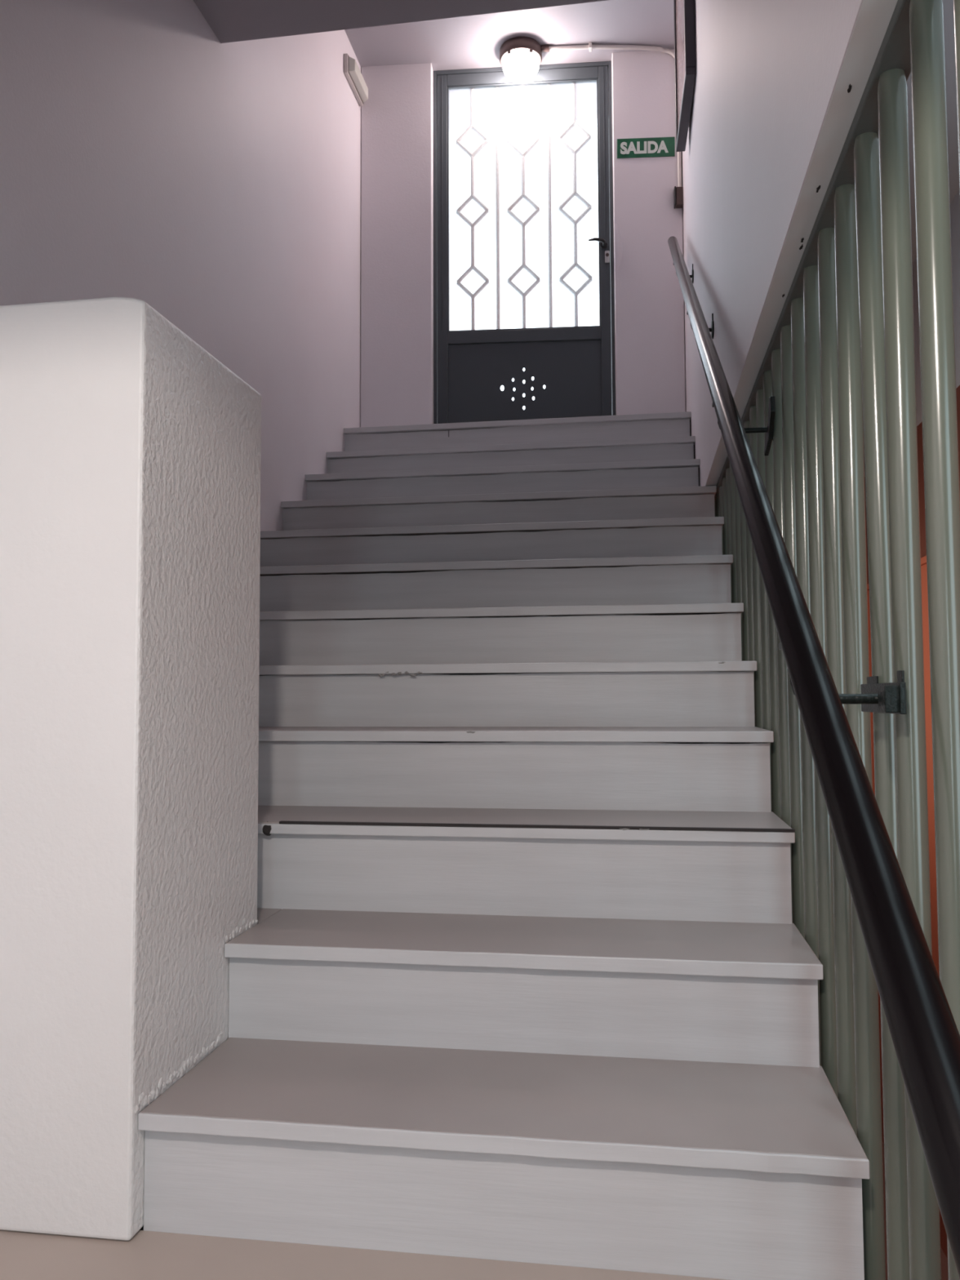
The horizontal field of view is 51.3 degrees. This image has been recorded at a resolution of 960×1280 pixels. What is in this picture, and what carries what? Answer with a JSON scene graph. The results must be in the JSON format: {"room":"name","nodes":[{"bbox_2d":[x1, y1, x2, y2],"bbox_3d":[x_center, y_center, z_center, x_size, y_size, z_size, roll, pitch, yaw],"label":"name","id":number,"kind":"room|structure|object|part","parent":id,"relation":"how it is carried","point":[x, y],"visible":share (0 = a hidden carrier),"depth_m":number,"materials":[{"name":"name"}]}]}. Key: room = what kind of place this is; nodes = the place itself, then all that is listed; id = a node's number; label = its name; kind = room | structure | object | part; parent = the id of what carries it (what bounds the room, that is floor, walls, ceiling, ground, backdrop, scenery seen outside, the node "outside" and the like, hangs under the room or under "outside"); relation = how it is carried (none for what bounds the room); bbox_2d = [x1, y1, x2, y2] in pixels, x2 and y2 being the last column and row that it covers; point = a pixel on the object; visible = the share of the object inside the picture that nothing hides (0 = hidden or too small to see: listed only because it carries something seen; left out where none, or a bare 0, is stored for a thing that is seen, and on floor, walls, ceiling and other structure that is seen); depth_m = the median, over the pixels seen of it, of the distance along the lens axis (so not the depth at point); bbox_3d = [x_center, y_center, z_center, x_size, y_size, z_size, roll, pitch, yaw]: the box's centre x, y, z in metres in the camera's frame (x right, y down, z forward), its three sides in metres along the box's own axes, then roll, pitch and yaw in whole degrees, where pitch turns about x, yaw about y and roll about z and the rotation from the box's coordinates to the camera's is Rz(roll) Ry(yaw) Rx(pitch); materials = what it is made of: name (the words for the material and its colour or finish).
{"room":"indoor stairwell","nodes":[
{"label":"indoor stairwell","id":0,"kind":"room"},
{"bbox_2d":[0,0,361,531],"bbox_3d":[-1.319,-0.196,1.512,0.200,6.800,8.150,-1,-3,9],"label":"wall","id":1,"kind":"structure","parent":0,"point":[148,157],"depth_m":3.40,"materials":[{"name":"white paint"}]},
{"bbox_2d":[343,53,368,106],"bbox_3d":[-0.644,-2.926,5.225,0.055,0.100,0.300,-1,-3,9],"label":"emergency light","id":2,"kind":"object","parent":1,"relation":"attached to","point":[352,72],"visible":1,"depth_m":5.17,"materials":[{"name":"grey plastic"}]},
{"bbox_2d":[0,1230,728,1279],"bbox_3d":[-0.750,1.942,-0.643,1.934,2.280,4.315,-1,-3,9],"label":"floor","id":3,"kind":"structure","parent":0,"point":[148,1255],"depth_m":1.47,"materials":[{"name":"tile"}]},
{"bbox_2d":[0,297,261,1240],"bbox_3d":[-0.820,0.200,1.875,0.658,1.484,0.515,-1,-3,9],"label":"parapet","id":4,"kind":"object","parent":3,"relation":"on","point":[131,454],"visible":0.99,"depth_m":1.61,"materials":[{"name":"paint"}]},
{"bbox_2d":[137,411,869,1279],"bbox_3d":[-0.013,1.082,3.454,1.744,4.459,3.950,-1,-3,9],"label":"staircase","id":5,"kind":"structure","parent":3,"relation":"on","point":[524,973],"depth_m":2.05,"materials":[{"name":"grey"}]},
{"bbox_2d":[714,0,959,1279],"bbox_3d":[0.622,0.567,1.781,0.045,2.551,4.570,-1,-3,9],"label":"corrugated panel","id":6,"kind":"object","parent":5,"relation":"attached to","point":[837,366],"visible":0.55,"depth_m":1.38,"materials":[{"name":"grey paint"}]},
{"bbox_2d":[193,0,607,43],"bbox_3d":[-0.608,-2.981,0.490,1.994,1.361,6.046,-1,-3,9],"label":"ceiling","id":7,"kind":"structure","parent":0,"point":[230,20],"depth_m":3.40,"materials":[{"name":"grey paint"}]},
{"bbox_2d":[344,0,674,132],"bbox_3d":[0.054,-3.282,4.738,1.994,0.280,2.504,-1,-3,9],"label":"ceiling","id":8,"kind":"structure","parent":0,"point":[469,42],"depth_m":5.21,"materials":[{"name":"grey paint"}]},
{"bbox_2d":[499,36,542,83],"bbox_3d":[0.215,-3.033,5.268,0.224,0.158,0.224,-1,-3,9],"label":"ceiling lamp","id":9,"kind":"object","parent":8,"relation":"attached to","point":[520,57],"visible":1,"depth_m":5.20,"materials":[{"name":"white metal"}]},
{"bbox_2d":[360,48,685,426],"bbox_3d":[0.221,-2.212,5.429,1.702,2.340,0.316,-1,-3,5],"label":"wall","id":10,"kind":"structure","parent":0,"point":[397,151],"depth_m":5.29,"materials":[{"name":"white paint"}]},
{"bbox_2d":[433,61,615,423],"bbox_3d":[0.228,-2.061,5.332,0.964,2.091,0.150,-1,-3,5],"label":"door","id":11,"kind":"structure","parent":10,"relation":"in","point":[575,364],"depth_m":5.34,"materials":[{"name":"grey paint"}]},
{"bbox_2d":[455,83,592,329],"bbox_3d":[0.235,-2.334,5.399,0.735,1.370,0.023,-1,-3,5],"label":"grille","id":12,"kind":"object","parent":11,"relation":"attached to","point":[471,86],"depth_m":5.39,"materials":[{"name":"white glass"}]},
{"bbox_3d":[0.236,-1.366,5.323,0.818,0.448,0.004,-1,-3,5],"label":"kick panel","id":13,"kind":"part","parent":11,"relation":"part of","materials":[{"name":"grey paint"}]},
{"bbox_3d":[0.624,-2.098,5.287,0.099,0.040,0.070,-1,-3,9],"label":"lever handle","id":14,"kind":"part","parent":11,"relation":"part of","materials":[{"name":"black metal"}]},
{"bbox_2d":[541,42,681,186],"bbox_3d":[0.686,-2.735,5.217,0.733,0.767,0.054,0,-3,-1],"label":"cable conduit","id":15,"kind":"object","parent":10,"relation":"attached to","point":[544,48],"visible":0.78,"depth_m":5.23,"materials":[{"name":"grey plastic"}]},
{"bbox_2d":[617,137,675,158],"bbox_3d":[0.872,-2.587,5.252,0.301,0.108,0.005,-1,-3,5],"label":"exit sign","id":16,"kind":"object","parent":10,"relation":"attached to","point":[656,146],"visible":1,"depth_m":5.25,"materials":[{"name":"green plastic"}]},
{"bbox_2d":[673,186,683,208],"bbox_3d":[1.034,-2.303,5.201,0.046,0.099,0.048,-1,-3,5],"label":"switch box","id":17,"kind":"object","parent":10,"relation":"attached to","point":[677,191],"visible":1,"depth_m":5.18,"materials":[{"name":"brown metal"}]},
{"bbox_2d":[681,0,863,486],"bbox_3d":[0.507,-2.175,1.387,0.091,2.878,8.250,-1,-3,9],"label":"wall","id":18,"kind":"structure","parent":0,"point":[768,71],"depth_m":2.40,"materials":[{"name":"white paint"}]},
{"bbox_2d":[673,0,696,151],"bbox_3d":[0.890,-2.676,4.363,0.042,0.800,0.585,-1,-3,7],"label":"picture frame","id":19,"kind":"object","parent":18,"relation":"attached to","point":[685,65],"visible":1,"depth_m":4.30,"materials":[{"name":"grey paint"}]},
{"bbox_2d":[675,0,684,129],"bbox_3d":[0.879,-2.676,4.364,0.004,0.740,0.525,-1,-3,7],"label":"print","id":20,"kind":"object","parent":19,"relation":"attached to","point":[680,22],"depth_m":4.44},
{"bbox_2d":[706,0,897,485],"bbox_3d":[0.415,-0.798,0.679,0.088,0.052,6.980,-1,-3,9],"label":"slab edge","id":21,"kind":"structure","parent":18,"relation":"attached to","point":[874,16],"depth_m":1.54,"materials":[{"name":"white paint"}]},
{"bbox_2d":[667,235,959,1279],"bbox_3d":[0.629,-0.665,2.481,0.136,2.914,4.806,-1,-3,9],"label":"handrail","id":22,"kind":"object","parent":18,"relation":"attached to","point":[924,1033],"visible":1,"depth_m":0.89,"materials":[{"name":"black metal"}]},
{"bbox_3d":[0.942,-1.622,4.425,0.007,0.085,0.060,-1,-3,9],"label":"mounting plate","id":23,"kind":"part","parent":22,"relation":"part of","materials":[{"name":"black paint"}]},
{"bbox_3d":[0.784,-1.058,3.369,0.007,0.085,0.060,-1,-3,9],"label":"mounting plate","id":24,"kind":"part","parent":22,"relation":"part of","materials":[{"name":"black paint"}]},
{"bbox_3d":[0.666,-0.493,2.301,0.010,0.109,0.130,-1,-3,9],"label":"mounting plate","id":25,"kind":"part","parent":22,"relation":"part of","materials":[{"name":"black paint"}]},
{"bbox_3d":[0.508,0.068,1.285,0.023,0.052,0.210,-1,-3,9],"label":"mounting plate","id":26,"kind":"part","parent":22,"relation":"part of","materials":[{"name":"black paint"}]},
{"bbox_2d":[863,190,959,1258],"bbox_3d":[2.051,-0.175,2.120,0.200,6.800,10.400,-1,-3,9],"label":"wall","id":27,"kind":"structure","parent":0,"point":[923,568],"depth_m":5.57,"materials":[{"name":"brown paint"}]},
{"bbox_2d":[866,555,926,591],"bbox_3d":[2.042,-0.641,2.148,0.215,0.037,10.400,-1,-3,9],"label":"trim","id":28,"kind":"structure","parent":27,"relation":"attached to","point":[923,560],"depth_m":5.59,"materials":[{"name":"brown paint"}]},
{"bbox_2d":[882,1142,948,1279],"bbox_3d":[1.325,3.229,2.042,1.300,0.200,10.400,-1,-3,9],"label":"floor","id":29,"kind":"structure","parent":0,"point":[944,1276],"depth_m":5.38,"materials":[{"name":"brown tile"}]}
]}

